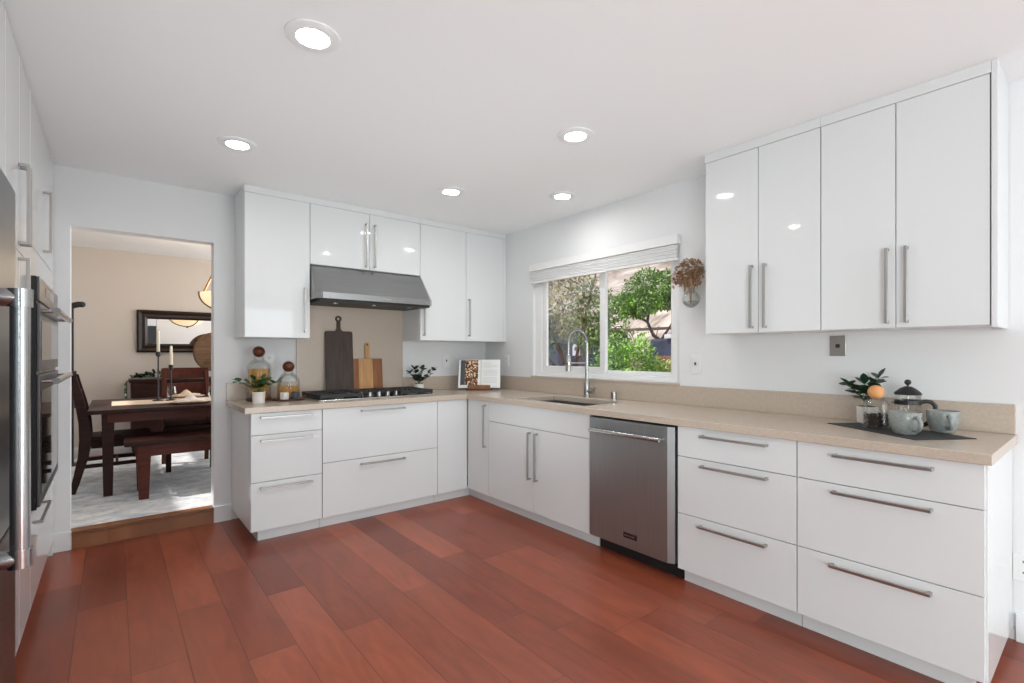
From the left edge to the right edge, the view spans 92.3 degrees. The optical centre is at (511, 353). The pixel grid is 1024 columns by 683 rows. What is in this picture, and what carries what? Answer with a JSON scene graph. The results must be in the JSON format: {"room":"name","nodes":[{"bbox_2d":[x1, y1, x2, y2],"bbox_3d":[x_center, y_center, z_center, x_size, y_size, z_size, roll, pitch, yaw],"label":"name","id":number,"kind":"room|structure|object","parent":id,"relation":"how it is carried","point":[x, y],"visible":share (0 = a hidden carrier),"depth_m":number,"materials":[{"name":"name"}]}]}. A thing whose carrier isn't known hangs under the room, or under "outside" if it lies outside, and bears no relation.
{"room":"kitchen","nodes":[
{"label":"kitchen","id":0,"kind":"room"},
{"bbox_2d":[71,246,210,447],"bbox_3d":[-4.011,-0.001,6.333,4.740,2.415,0.120,0,0,-39],"label":"wall","id":1,"kind":"structure","parent":0,"point":[113,285],"depth_m":5.77,"materials":[{"name":"beige paint"}]},
{"bbox_2d":[74,446,131,457],"bbox_3d":[-4.023,1.113,6.236,4.600,0.112,0.014,0,0,-39],"label":"baseboard","id":2,"kind":"structure","parent":1,"relation":"attached to","point":[119,449],"depth_m":5.65,"materials":[{"name":"white paint"}]},
{"bbox_2d":[137,310,210,351],"bbox_3d":[-3.950,-0.268,6.277,1.335,0.510,0.040,0,0,-39],"label":"wall mirror","id":3,"kind":"object","parent":1,"relation":"attached to","point":[179,330],"visible":0.52,"depth_m":6.07,"materials":[{"name":"brown wood"}]},
{"bbox_2d":[74,452,209,548],"bbox_3d":[-3.111,1.250,5.115,4.600,0.163,3.145,0,0,-39],"label":"floor","id":4,"kind":"structure","parent":0,"point":[128,452],"depth_m":5.58,"materials":[{"name":"brown wood"}]},
{"bbox_2d":[71,450,211,527],"bbox_3d":[-2.989,1.163,5.043,3.900,0.011,2.870,0,0,-39],"label":"area rug","id":5,"kind":"object","parent":4,"relation":"on","point":[187,485],"visible":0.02,"depth_m":4.16,"materials":[{"name":"white carpet"}]},
{"bbox_2d":[71,301,85,466],"bbox_3d":[-4.579,0.306,5.085,0.204,1.700,0.204,0,0,6],"label":"stand","id":6,"kind":"object","parent":5,"relation":"on","point":[74,304],"visible":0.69,"depth_m":5.09,"materials":[{"name":"black metal"}]},
{"bbox_2d":[71,371,150,494],"bbox_3d":[-3.534,0.654,4.336,0.573,1.004,0.449,0,0,-39],"label":"dining chair","id":7,"kind":"object","parent":5,"relation":"on","point":[88,439],"visible":0.73,"depth_m":4.08,"materials":[{"name":"brown wood"}]},
{"bbox_2d":[87,395,210,496],"bbox_3d":[-2.921,0.802,4.870,1.912,0.710,1.185,0,0,-39],"label":"dining table","id":8,"kind":"object","parent":5,"relation":"on","point":[110,414],"visible":0.56,"depth_m":4.07,"materials":[{"name":"brown wood"}]},
{"bbox_2d":[112,397,210,405],"bbox_3d":[-2.923,0.445,4.871,1.615,0.003,0.480,0,0,-39],"label":"table runner","id":9,"kind":"object","parent":8,"relation":"on","point":[133,402],"visible":0.36,"depth_m":4.45,"materials":[{"name":"beige fabric"}]},
{"bbox_2d":[152,352,163,400],"bbox_3d":[-3.324,0.214,4.623,0.090,0.459,0.090,0,0,-39],"label":"candlestick","id":10,"kind":"object","parent":9,"relation":"on","point":[158,354],"visible":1,"depth_m":4.62,"materials":[{"name":"black metal"}]},
{"bbox_2d":[156,331,159,351],"bbox_3d":[-3.324,-0.120,4.623,0.027,0.206,0.027,0,0,-39],"label":"taper candle","id":11,"kind":"object","parent":10,"relation":"on","point":[158,332],"visible":1,"depth_m":4.62,"materials":[{"name":"beige wax"}]},
{"bbox_2d":[165,365,175,400],"bbox_3d":[-3.235,0.275,4.669,0.090,0.336,0.090,0,0,-39],"label":"candlestick","id":12,"kind":"object","parent":9,"relation":"on","point":[171,367],"visible":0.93,"depth_m":4.66,"materials":[{"name":"black metal"}]},
{"bbox_2d":[169,346,172,364],"bbox_3d":[-3.235,0.011,4.669,0.027,0.192,0.027,0,0,-39],"label":"taper candle","id":13,"kind":"object","parent":12,"relation":"on","point":[171,347],"visible":1,"depth_m":4.66,"materials":[{"name":"beige wax"}]},
{"bbox_2d":[168,394,203,397],"bbox_3d":[-3.315,0.438,5.017,0.316,0.017,0.316,0,0,-39],"label":"dinner plate","id":14,"kind":"object","parent":8,"relation":"on","point":[173,396],"visible":0.55,"depth_m":5.04,"materials":[{"name":"beige ceramic"}]},
{"bbox_2d":[174,390,200,396],"bbox_3d":[-3.315,0.398,5.017,0.240,0.062,0.161,0,0,-39],"label":"napkin","id":15,"kind":"object","parent":14,"relation":"on","point":[185,392],"visible":1,"depth_m":4.98,"materials":[{"name":"beige fabric"}]},
{"bbox_2d":[169,400,209,403],"bbox_3d":[-2.913,0.438,4.442,0.316,0.017,0.316,0,0,-39],"label":"dinner plate","id":16,"kind":"object","parent":8,"relation":"on","point":[184,401],"visible":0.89,"depth_m":4.42,"materials":[{"name":"beige ceramic"}]},
{"bbox_2d":[173,394,204,401],"bbox_3d":[-2.913,0.399,4.442,0.240,0.061,0.161,0,0,-39],"label":"napkin","id":17,"kind":"object","parent":16,"relation":"on","point":[190,397],"visible":1,"depth_m":4.41,"materials":[{"name":"beige fabric"}]},
{"bbox_2d":[123,427,210,499],"bbox_3d":[-2.557,0.920,4.441,1.490,0.473,0.490,0,0,-39],"label":"bench","id":18,"kind":"object","parent":5,"relation":"on","point":[149,444],"visible":0.55,"depth_m":4.00,"materials":[{"name":"brown wood"}]},
{"bbox_2d":[128,377,210,456],"bbox_3d":[-3.788,0.727,6.109,1.535,0.860,0.448,0,0,-39],"label":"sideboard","id":19,"kind":"object","parent":5,"relation":"on","point":[139,387],"visible":0.06,"depth_m":5.61,"materials":[{"name":"brown wood"}]},
{"bbox_2d":[124,369,160,398],"bbox_3d":[-4.113,0.358,5.782,0.698,0.387,0.206,0,0,-39],"label":"greenery garland","id":20,"kind":"object","parent":19,"relation":"on","point":[148,374],"visible":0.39,"depth_m":5.65,"materials":[{"name":"green plant"}]},
{"bbox_2d":[193,333,210,377],"bbox_3d":[-3.713,0.018,6.117,0.432,0.556,0.110,0,0,-39],"label":"wooden disc","id":21,"kind":"object","parent":19,"relation":"on","point":[202,346],"visible":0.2,"depth_m":6.03,"materials":[{"name":"brown wood"}]},
{"bbox_2d":[161,367,210,472],"bbox_3d":[-3.351,0.654,5.093,0.449,1.004,0.573,0,0,-39],"label":"dining chair","id":22,"kind":"object","parent":5,"relation":"on","point":[193,372],"visible":0.52,"depth_m":5.20,"materials":[{"name":"brown wood"}]},
{"bbox_2d":[54,164,484,533],"bbox_3d":[-1.873,0.062,4.075,4.310,2.540,0.120,0,0,-39],"label":"wall","id":23,"kind":"structure","parent":0,"point":[86,200],"depth_m":3.60,"materials":[{"name":"white paint"}]},
{"bbox_2d":[53,531,70,552],"bbox_3d":[-2.908,1.211,3.147,0.134,0.122,0.014,0,0,-39],"label":"baseboard","id":24,"kind":"structure","parent":23,"relation":"attached to","point":[61,541],"depth_m":3.16,"materials":[{"name":"white paint"}]},
{"bbox_2d":[71,505,213,548],"bbox_3d":[-2.574,1.214,3.469,0.803,0.117,0.087,0,0,-39],"label":"trim","id":25,"kind":"structure","parent":23,"relation":"attached to","point":[84,536],"depth_m":3.42,"materials":[{"name":"brown wood"}]},
{"bbox_2d":[214,504,230,522],"bbox_3d":[-2.193,1.211,3.729,0.116,0.122,0.014,0,0,-39],"label":"baseboard","id":26,"kind":"structure","parent":23,"relation":"attached to","point":[222,513],"depth_m":3.72,"materials":[{"name":"white paint"}]},
{"bbox_2d":[264,354,273,367],"bbox_3d":[-1.943,0.060,3.935,0.072,0.118,0.008,0,0,-39],"label":"wall outlet","id":27,"kind":"object","parent":23,"relation":"attached to","point":[268,358],"visible":0.94,"depth_m":3.93,"materials":[{"name":"white plastic"}]},
{"bbox_2d":[235,184,309,338],"bbox_3d":[-1.833,-0.663,3.772,0.452,1.090,0.397,0,0,-39],"label":"upper cabinet","id":28,"kind":"object","parent":23,"relation":"attached to","point":[272,227],"visible":1,"depth_m":3.64,"materials":[{"name":"white laminate"}]},
{"bbox_2d":[310,197,419,276],"bbox_3d":[-1.289,-0.949,4.214,0.948,0.516,0.397,0,0,-39],"label":"upper cabinet","id":29,"kind":"object","parent":23,"relation":"attached to","point":[342,235],"visible":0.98,"depth_m":4.04,"materials":[{"name":"white"}]},
{"bbox_2d":[443,355,449,367],"bbox_3d":[-0.662,0.077,4.971,0.080,0.130,0.016,0,0,-39],"label":"wall switch","id":30,"kind":"object","parent":23,"relation":"attached to","point":[446,358],"visible":1,"depth_m":4.97,"materials":[{"name":"white plastic"}]},
{"bbox_2d":[403,218,505,341],"bbox_3d":[-0.542,-0.663,4.822,0.977,1.090,0.397,0,0,-39],"label":"upper cabinet","id":31,"kind":"object","parent":23,"relation":"attached to","point":[463,269],"visible":0.89,"depth_m":4.65,"materials":[{"name":"white"}]},
{"bbox_2d":[310,266,431,310],"bbox_3d":[-1.223,-0.536,4.178,1.000,0.285,0.500,0,0,-39],"label":"range hood","id":32,"kind":"object","parent":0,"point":[333,287],"visible":0.93,"depth_m":4.00,"materials":[{"name":"metal"}]},
{"bbox_2d":[3,0,1023,259],"bbox_3d":[-0.538,-1.283,2.313,4.460,0.150,10.900,0,0,-39],"label":"ceiling","id":33,"kind":"structure","parent":0,"point":[415,99],"depth_m":2.21,"materials":[{"name":"white paint"}]},
{"bbox_2d":[198,276,210,307],"bbox_3d":[-2.855,-0.801,4.940,0.503,0.812,0.490,0,0,-39],"label":"pendant","id":34,"kind":"object","parent":33,"relation":"hanging from","point":[205,296],"visible":0.16,"depth_m":4.77,"materials":[{"name":"beige glass"}]},
{"bbox_2d":[217,136,256,150],"bbox_3d":[-1.579,-1.202,2.830,0.200,0.012,0.200,0,0,-39],"label":"recessed light","id":35,"kind":"object","parent":33,"relation":"in","point":[231,142],"visible":1,"depth_m":2.82,"materials":[{"name":"white plastic"}]},
{"bbox_2d":[284,18,340,52],"bbox_3d":[-0.757,-1.202,1.872,0.200,0.012,0.200,0,0,-39],"label":"recessed light","id":36,"kind":"object","parent":33,"relation":"in","point":[315,36],"visible":1,"depth_m":1.86,"materials":[{"name":"white paint"}]},
{"bbox_2d":[438,187,464,195],"bbox_3d":[-0.453,-1.202,3.657,0.200,0.012,0.200,0,0,-39],"label":"recessed light","id":37,"kind":"object","parent":33,"relation":"in","point":[448,191],"visible":1,"depth_m":3.65,"materials":[{"name":"white plastic"}]},
{"bbox_2d":[549,191,575,199],"bbox_3d":[0.386,-1.202,3.762,0.200,0.012,0.200,0,0,-39],"label":"recessed light","id":38,"kind":"object","parent":33,"relation":"in","point":[562,195],"visible":1,"depth_m":3.75,"materials":[{"name":"white plastic"}]},
{"bbox_2d":[557,127,593,143],"bbox_3d":[0.351,-1.202,2.720,0.200,0.012,0.200,0,0,-39],"label":"recessed light","id":39,"kind":"object","parent":33,"relation":"in","point":[572,135],"visible":1,"depth_m":2.71,"materials":[{"name":"white plastic"}]},
{"bbox_2d":[15,475,1023,682],"bbox_3d":[0.499,1.302,1.029,4.150,0.060,7.600,0,0,-39],"label":"floor","id":40,"kind":"structure","parent":0,"point":[468,588],"depth_m":2.41,"materials":[{"name":"brown wood"}]},
{"bbox_2d":[0,0,32,656],"bbox_3d":[-2.044,0.033,1.503,0.771,2.478,1.311,0,0,-39],"label":"pantry cabinet","id":41,"kind":"object","parent":40,"relation":"on","point":[15,164],"visible":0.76,"depth_m":1.96,"materials":[{"name":"white laminate"}]},
{"bbox_2d":[0,168,33,682],"bbox_3d":[-1.272,0.427,0.673,0.893,1.690,0.920,0,0,-39],"label":"refrigerator","id":42,"kind":"object","parent":40,"relation":"on","point":[16,549],"visible":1,"depth_m":0.93,"materials":[{"name":"metal"}]},
{"bbox_2d":[30,90,53,609],"bbox_3d":[-2.828,0.033,2.467,0.771,2.479,1.168,0,0,-39],"label":"tall cabinet","id":43,"kind":"object","parent":40,"relation":"on","point":[42,251],"visible":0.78,"depth_m":2.56,"materials":[{"name":"white laminate"}]},
{"bbox_2d":[31,275,72,510],"bbox_3d":[-2.460,0.180,2.648,0.099,1.073,0.975,0,0,-39],"label":"double wall oven","id":44,"kind":"object","parent":43,"relation":"in","point":[45,379],"visible":0.98,"depth_m":2.36,"materials":[{"name":"silver glass"}]},
{"bbox_2d":[232,409,321,540],"bbox_3d":[-1.747,0.836,3.646,0.465,0.872,0.698,0,0,-39],"label":"base cabinet","id":45,"kind":"object","parent":40,"relation":"on","point":[277,456],"visible":0.9,"depth_m":3.41,"materials":[{"name":"white"}]},
{"bbox_2d":[319,401,436,526],"bbox_3d":[-1.196,0.837,4.094,0.950,0.870,0.698,0,0,-39],"label":"base cabinet","id":46,"kind":"object","parent":40,"relation":"on","point":[377,459],"visible":0.93,"depth_m":3.81,"materials":[{"name":"white"}]},
{"bbox_2d":[434,399,468,501],"bbox_3d":[-0.695,0.836,4.524,0.365,0.872,0.662,0,0,-39],"label":"base cabinet","id":47,"kind":"object","parent":40,"relation":"on","point":[451,447],"visible":0.56,"depth_m":4.25,"materials":[{"name":"white wood"}]},
{"bbox_2d":[468,399,493,503],"bbox_3d":[-0.068,0.836,4.449,0.708,0.872,0.368,0,0,-39],"label":"base cabinet","id":48,"kind":"object","parent":40,"relation":"on","point":[478,411],"visible":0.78,"depth_m":4.21,"materials":[{"name":"white"}]},
{"bbox_2d":[489,402,599,545],"bbox_3d":[0.412,0.836,3.858,0.708,0.872,1.150,0,0,-39],"label":"base cabinet","id":49,"kind":"object","parent":40,"relation":"on","point":[539,458],"visible":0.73,"depth_m":3.60,"materials":[{"name":"white"}]},
{"bbox_2d":[588,415,684,578],"bbox_3d":[0.925,0.838,3.152,0.702,0.868,0.634,0,0,-39],"label":"dishwasher","id":50,"kind":"object","parent":40,"relation":"on","point":[634,464],"visible":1,"depth_m":2.93,"materials":[{"name":"silver metal"}]},
{"bbox_2d":[678,426,802,625],"bbox_3d":[1.359,0.836,2.693,0.708,0.872,0.611,0,0,-39],"label":"base cabinet","id":51,"kind":"object","parent":40,"relation":"on","point":[738,493],"visible":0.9,"depth_m":2.46,"materials":[{"name":"white wood"}]},
{"bbox_2d":[798,441,1012,682],"bbox_3d":[1.752,0.836,2.209,0.708,0.872,0.631,0,0,-39],"label":"base cabinet","id":52,"kind":"object","parent":40,"relation":"on","point":[906,561],"visible":0.92,"depth_m":1.96,"materials":[{"name":"white wood"}]},
{"bbox_2d":[226,305,1017,465],"bbox_3d":[0.029,-0.015,2.962,2.438,0.826,4.005,0,0,-39],"label":"countertop","id":53,"kind":"structure","parent":52,"relation":"on","point":[794,416],"depth_m":3.26,"materials":[{"name":"beige stone"}]},
{"bbox_2d":[233,373,282,403],"bbox_3d":[-1.829,0.252,3.560,0.342,0.211,0.175,0,0,-11],"label":"potted plant","id":54,"kind":"object","parent":53,"relation":"on","point":[258,396],"visible":1,"depth_m":3.52,"materials":[{"name":"green plant"}]},
{"bbox_2d":[246,397,271,400],"bbox_3d":[-1.930,0.347,3.752,0.177,0.020,0.177,0,0,-39],"label":"wooden tray","id":55,"kind":"object","parent":53,"relation":"on","point":[249,398],"visible":0.53,"depth_m":3.71,"materials":[{"name":"brown wood"}]},
{"bbox_2d":[253,346,264,356],"bbox_3d":[-1.930,0.141,3.752,0.172,0.392,0.172,0,0,-39],"label":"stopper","id":56,"kind":"object","parent":55,"relation":"on","point":[258,351],"visible":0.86,"depth_m":3.72,"materials":[{"name":"brown wood"}]},
{"bbox_2d":[247,368,269,396],"bbox_3d":[-1.930,0.223,3.752,0.155,0.217,0.155,0,0,-39],"label":"pasta","id":57,"kind":"object","parent":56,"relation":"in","point":[255,372],"visible":0.52,"depth_m":3.70,"materials":[{"name":"yellow food"}]},
{"bbox_2d":[271,397,305,400],"bbox_3d":[-1.723,0.351,3.798,0.242,0.012,0.242,0,0,-39],"label":"wooden tray","id":58,"kind":"object","parent":53,"relation":"on","point":[300,398],"visible":0.59,"depth_m":3.71,"materials":[{"name":"brown wood"}]},
{"bbox_2d":[280,391,288,399],"bbox_3d":[-1.714,0.315,3.708,0.062,0.060,0.062,0,0,-39],"label":"candle","id":59,"kind":"object","parent":58,"relation":"on","point":[284,395],"visible":1,"depth_m":3.68,"materials":[{"name":"white wax"}]},
{"bbox_2d":[282,361,294,371],"bbox_3d":[-1.741,0.202,3.833,0.164,0.285,0.164,0,0,-39],"label":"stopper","id":60,"kind":"object","parent":58,"relation":"on","point":[288,366],"visible":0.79,"depth_m":3.80,"materials":[{"name":"brown wood"}]},
{"bbox_2d":[278,386,298,397],"bbox_3d":[-1.741,0.296,3.833,0.149,0.086,0.149,0,0,-39],"label":"pasta","id":61,"kind":"object","parent":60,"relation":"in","point":[290,389],"visible":0.59,"depth_m":3.78,"materials":[{"name":"yellow food"}]},
{"bbox_2d":[291,392,298,398],"bbox_3d":[-1.651,0.315,3.746,0.052,0.060,0.052,0,0,-39],"label":"candle","id":62,"kind":"object","parent":58,"relation":"on","point":[294,395],"visible":1,"depth_m":3.73,"materials":[{"name":"grey wax"}]},
{"bbox_2d":[325,316,353,389],"bbox_3d":[-1.492,0.016,4.251,0.238,0.684,0.067,0,0,-39],"label":"cutting board","id":63,"kind":"object","parent":53,"relation":"on","point":[339,370],"visible":0.91,"depth_m":4.24,"materials":[{"name":"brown wood"}]},
{"bbox_2d":[300,386,433,401],"bbox_3d":[-1.198,0.331,4.128,0.975,0.054,0.480,0,0,-39],"label":"gas cooktop","id":64,"kind":"object","parent":53,"relation":"in","point":[386,392],"visible":0.99,"depth_m":4.00,"materials":[{"name":"metal"}]},
{"bbox_2d":[300,393,433,401],"bbox_3d":[-1.198,0.352,4.128,0.975,0.011,0.480,0,0,-39],"label":"tray","id":65,"kind":"object","parent":64,"relation":"on","point":[365,395],"depth_m":3.89,"materials":[{"name":"metal"}]},
{"bbox_2d":[353,343,382,388],"bbox_3d":[-1.295,0.130,4.414,0.272,0.458,0.056,0,0,-39],"label":"cutting board","id":66,"kind":"object","parent":53,"relation":"on","point":[367,371],"visible":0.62,"depth_m":4.41,"materials":[{"name":"brown wood"}]},
{"bbox_2d":[406,365,436,387],"bbox_3d":[-0.857,0.231,4.620,0.320,0.254,0.204,0,0,-39],"label":"potted plant","id":67,"kind":"object","parent":53,"relation":"on","point":[419,378],"visible":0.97,"depth_m":4.62,"materials":[{"name":"green plant"}]},
{"bbox_2d":[466,385,492,389],"bbox_3d":[-0.320,0.237,4.848,0.260,0.240,0.149,0,0,1],"label":"cookbook stand","id":68,"kind":"object","parent":53,"relation":"on","point":[470,387],"visible":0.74,"depth_m":4.77,"materials":[{"name":"brown wood"}]},
{"bbox_2d":[458,360,500,388],"bbox_3d":[-0.320,0.202,4.837,0.418,0.283,0.109,0,0,1],"label":"cookbook","id":69,"kind":"object","parent":68,"relation":"on","point":[470,372],"visible":1,"depth_m":4.83,"materials":[{"name":"white paper"}]},
{"bbox_2d":[465,360,477,384],"bbox_3d":[-0.397,0.186,4.831,0.128,0.243,0.080,0,0,1],"label":"food photo","id":70,"kind":"object","parent":69,"relation":"attached to","point":[471,366],"depth_m":4.83},
{"bbox_2d":[545,400,596,405],"bbox_3d":[0.425,0.490,3.791,0.454,0.183,0.784,0,0,-39],"label":"sink","id":71,"kind":"object","parent":53,"relation":"in","point":[554,401],"visible":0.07,"depth_m":4.07,"materials":[{"name":"grey metal"}]},
{"bbox_2d":[565,329,596,396],"bbox_3d":[0.561,0.080,3.946,0.264,0.556,0.141,0,0,-39],"label":"faucet","id":72,"kind":"object","parent":53,"relation":"on","point":[587,391],"visible":1,"depth_m":4.01,"materials":[{"name":"silver metal"}]},
{"bbox_2d":[610,392,616,399],"bbox_3d":[0.791,0.328,3.825,0.052,0.060,0.052,0,0,-39],"label":"air gap cap","id":73,"kind":"object","parent":53,"relation":"on","point":[613,394],"visible":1,"depth_m":3.80,"materials":[{"name":"silver metal"}]},
{"bbox_2d":[828,422,976,439],"bbox_3d":[1.776,0.356,2.284,0.280,0.003,0.490,0,0,-6],"label":"place mat","id":74,"kind":"object","parent":53,"relation":"on","point":[924,434],"visible":0.76,"depth_m":2.18,"materials":[{"name":"grey fabric"}]},
{"bbox_2d":[839,368,887,423],"bbox_3d":[1.782,0.214,2.496,0.231,0.282,0.128,0,0,3],"label":"potted plant","id":75,"kind":"object","parent":74,"relation":"on","point":[860,409],"visible":0.88,"depth_m":2.49,"materials":[{"name":"green plant"}]},
{"bbox_2d":[867,385,884,398],"bbox_3d":[1.744,0.253,2.356,0.106,0.203,0.106,0,0,-39],"label":"glass jar","id":76,"kind":"object","parent":74,"relation":"on","point":[875,391],"visible":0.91,"depth_m":2.33,"materials":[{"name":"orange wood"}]},
{"bbox_2d":[864,412,888,427],"bbox_3d":[1.743,0.315,2.356,0.098,0.066,0.097,0,0,-7],"label":"coffee beans","id":77,"kind":"object","parent":76,"relation":"in","point":[879,420],"visible":0.98,"depth_m":2.32,"materials":[{"name":"brown food"}]},
{"bbox_2d":[888,410,922,434],"bbox_3d":[1.746,0.306,2.173,0.120,0.096,0.138,0,0,-36],"label":"coffee mug","id":78,"kind":"object","parent":74,"relation":"on","point":[900,421],"visible":1,"depth_m":2.14,"materials":[{"name":"grey ceramic"}]},
{"bbox_2d":[891,379,937,426],"bbox_3d":[1.911,0.239,2.339,0.127,0.230,0.158,0,0,-39],"label":"press","id":79,"kind":"object","parent":74,"relation":"on","point":[907,390],"visible":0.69,"depth_m":2.33,"materials":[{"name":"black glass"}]},
{"bbox_2d":[926,409,960,432],"bbox_3d":[1.955,0.306,2.220,0.120,0.096,0.138,0,0,-14],"label":"coffee mug","id":80,"kind":"object","parent":74,"relation":"on","point":[938,420],"visible":1,"depth_m":2.19,"materials":[{"name":"grey ceramic"}]},
{"bbox_2d":[485,79,1023,639],"bbox_3d":[2.163,0.062,2.382,0.140,2.540,7.600,0,0,-39],"label":"wall","id":81,"kind":"structure","parent":0,"point":[983,365],"depth_m":2.91,"materials":[{"name":"white paint"}]},
{"bbox_2d":[504,355,508,366],"bbox_3d":[-0.054,0.075,4.993,0.008,0.118,0.072,0,0,-39],"label":"wall outlet","id":82,"kind":"object","parent":81,"relation":"attached to","point":[506,357],"visible":1,"depth_m":4.99,"materials":[{"name":"white plastic"}]},
{"bbox_2d":[536,244,678,382],"bbox_3d":[0.745,-0.295,4.127,0.070,1.008,1.557,0,0,-39],"label":"window","id":83,"kind":"structure","parent":81,"relation":"in","point":[542,368],"depth_m":4.08,"materials":[{"name":"white plastic"}]},
{"bbox_2d":[529,234,680,283],"bbox_3d":[0.675,-0.748,4.065,0.044,0.180,1.580,0,0,-39],"label":"window shade","id":84,"kind":"object","parent":83,"relation":"attached to","point":[664,249],"visible":1,"depth_m":3.91,"materials":[{"name":"white fabric"}]},
{"bbox_2d":[226,375,1015,434],"bbox_3d":[0.028,0.292,2.965,2.436,0.132,3.999,0,0,-39],"label":"backsplash","id":85,"kind":"structure","parent":81,"relation":"attached to","point":[975,416],"depth_m":3.10,"materials":[{"name":"beige stone"}]},
{"bbox_2d":[691,355,700,373],"bbox_3d":[1.257,0.075,3.373,0.016,0.130,0.075,0,0,-39],"label":"wall switch","id":86,"kind":"object","parent":81,"relation":"attached to","point":[695,359],"visible":1,"depth_m":3.37,"materials":[{"name":"white plastic"}]},
{"bbox_2d":[705,117,834,334],"bbox_3d":[1.480,-0.663,2.843,0.335,1.090,0.632,0,0,-39],"label":"upper cabinet","id":87,"kind":"object","parent":81,"relation":"attached to","point":[763,194],"visible":0.98,"depth_m":2.71,"materials":[{"name":"white laminate"}]},
{"bbox_2d":[830,336,845,355],"bbox_3d":[1.798,-0.042,2.715,0.007,0.112,0.078,0,0,-39],"label":"phone jack plate","id":88,"kind":"object","parent":81,"relation":"attached to","point":[837,343],"visible":1,"depth_m":2.71,"materials":[{"name":"silver metal"}]},
{"bbox_2d":[821,58,1007,331],"bbox_3d":[1.884,-0.659,2.346,0.335,1.098,0.648,0,0,-39],"label":"upper cabinet","id":89,"kind":"object","parent":81,"relation":"attached to","point":[914,179],"visible":1,"depth_m":2.21,"materials":[{"name":"white laminate"}]},
{"bbox_2d":[1013,552,1023,581],"bbox_3d":[2.251,0.942,2.156,0.008,0.120,0.078,0,0,-39],"label":"wall outlet","id":90,"kind":"object","parent":81,"relation":"attached to","point":[1018,559],"visible":1,"depth_m":2.17,"materials":[{"name":"white plastic"}]},
{"bbox_2d":[1016,613,1023,643],"bbox_3d":[3.302,1.211,0.859,0.014,0.122,3.400,0,0,-39],"label":"baseboard","id":91,"kind":"structure","parent":81,"relation":"attached to","point":[1019,618],"depth_m":2.16,"materials":[{"name":"white paint"}]},
{"bbox_3d":[1.215,-0.391,3.335,0.128,0.166,0.122,0,0,-39],"label":"vase","id":92,"kind":"object","parent":81,"relation":"attached to","visible":0},
{"bbox_2d":[669,258,704,303],"bbox_3d":[1.188,-0.491,3.335,0.162,0.307,0.258,0,0,-39],"label":"dried flowers","id":93,"kind":"object","parent":92,"relation":"in","point":[688,273],"visible":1,"depth_m":3.31,"materials":[{"name":"brown plant"}]},
{"label":"outside","id":94,"kind":"structure","parent":0,"visible":0},
{"bbox_3d":[0.016,1.572,14.553,11.840,0.040,34.000,0,0,-39],"label":"ground","id":95,"kind":"structure","parent":94,"visible":0},
{"bbox_2d":[548,328,633,370],"bbox_3d":[1.655,0.482,12.728,1.000,2.160,2.900,0,0,-39],"label":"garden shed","id":96,"kind":"object","parent":95,"relation":"on","point":[555,358],"visible":0.1,"depth_m":12.06,"materials":[{"name":"grey"}]},
{"bbox_2d":[548,274,635,366],"bbox_3d":[1.027,-0.158,9.631,2.714,3.503,1.764,0,0,7],"label":"tree","id":97,"kind":"object","parent":95,"relation":"on","point":[572,324],"visible":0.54,"depth_m":9.40,"materials":[{"name":"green plant"}]},
{"bbox_2d":[589,331,670,371],"bbox_3d":[1.634,0.625,7.005,1.360,1.908,1.360,0,0,-2],"label":"bush","id":98,"kind":"object","parent":95,"relation":"on","point":[628,353],"visible":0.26,"depth_m":6.85,"materials":[{"name":"green plant"}]},
{"bbox_2d":[596,266,670,338],"bbox_3d":[3.815,-0.366,12.905,3.272,3.894,2.000,0,0,32],"label":"tree","id":99,"kind":"object","parent":95,"relation":"on","point":[642,301],"visible":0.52,"depth_m":12.60,"materials":[{"name":"green plant"}]},
{"bbox_2d":[608,296,670,330],"bbox_3d":[4.182,-0.228,16.650,0.170,3.600,20.000,0,0,-39],"label":"fence","id":100,"kind":"object","parent":95,"relation":"on","point":[653,328],"visible":0.04,"depth_m":16.16,"materials":[{"name":"wood"}]},
{"bbox_2d":[630,326,658,363],"bbox_3d":[3.241,0.437,12.243,0.622,2.270,0.661,0,0,-39],"label":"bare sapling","id":101,"kind":"object","parent":95,"relation":"on","point":[658,326],"visible":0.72,"depth_m":12.22,"materials":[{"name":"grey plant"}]},
{"bbox_2d":[650,334,670,371],"bbox_3d":[4.528,0.572,10.263,1.250,1.980,3.250,0,0,-39],"label":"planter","id":102,"kind":"object","parent":95,"relation":"on","point":[662,346],"visible":0.15,"depth_m":10.92,"materials":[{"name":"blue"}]},
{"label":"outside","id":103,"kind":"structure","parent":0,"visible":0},
{"bbox_2d":[548,262,670,370],"bbox_3d":[9.313,-7.587,51.745,50.500,18.517,120.000,0,0,-39],"label":"hillside","id":104,"kind":"structure","parent":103,"point":[615,278],"depth_m":38.12,"materials":[{"name":"beige plant"}]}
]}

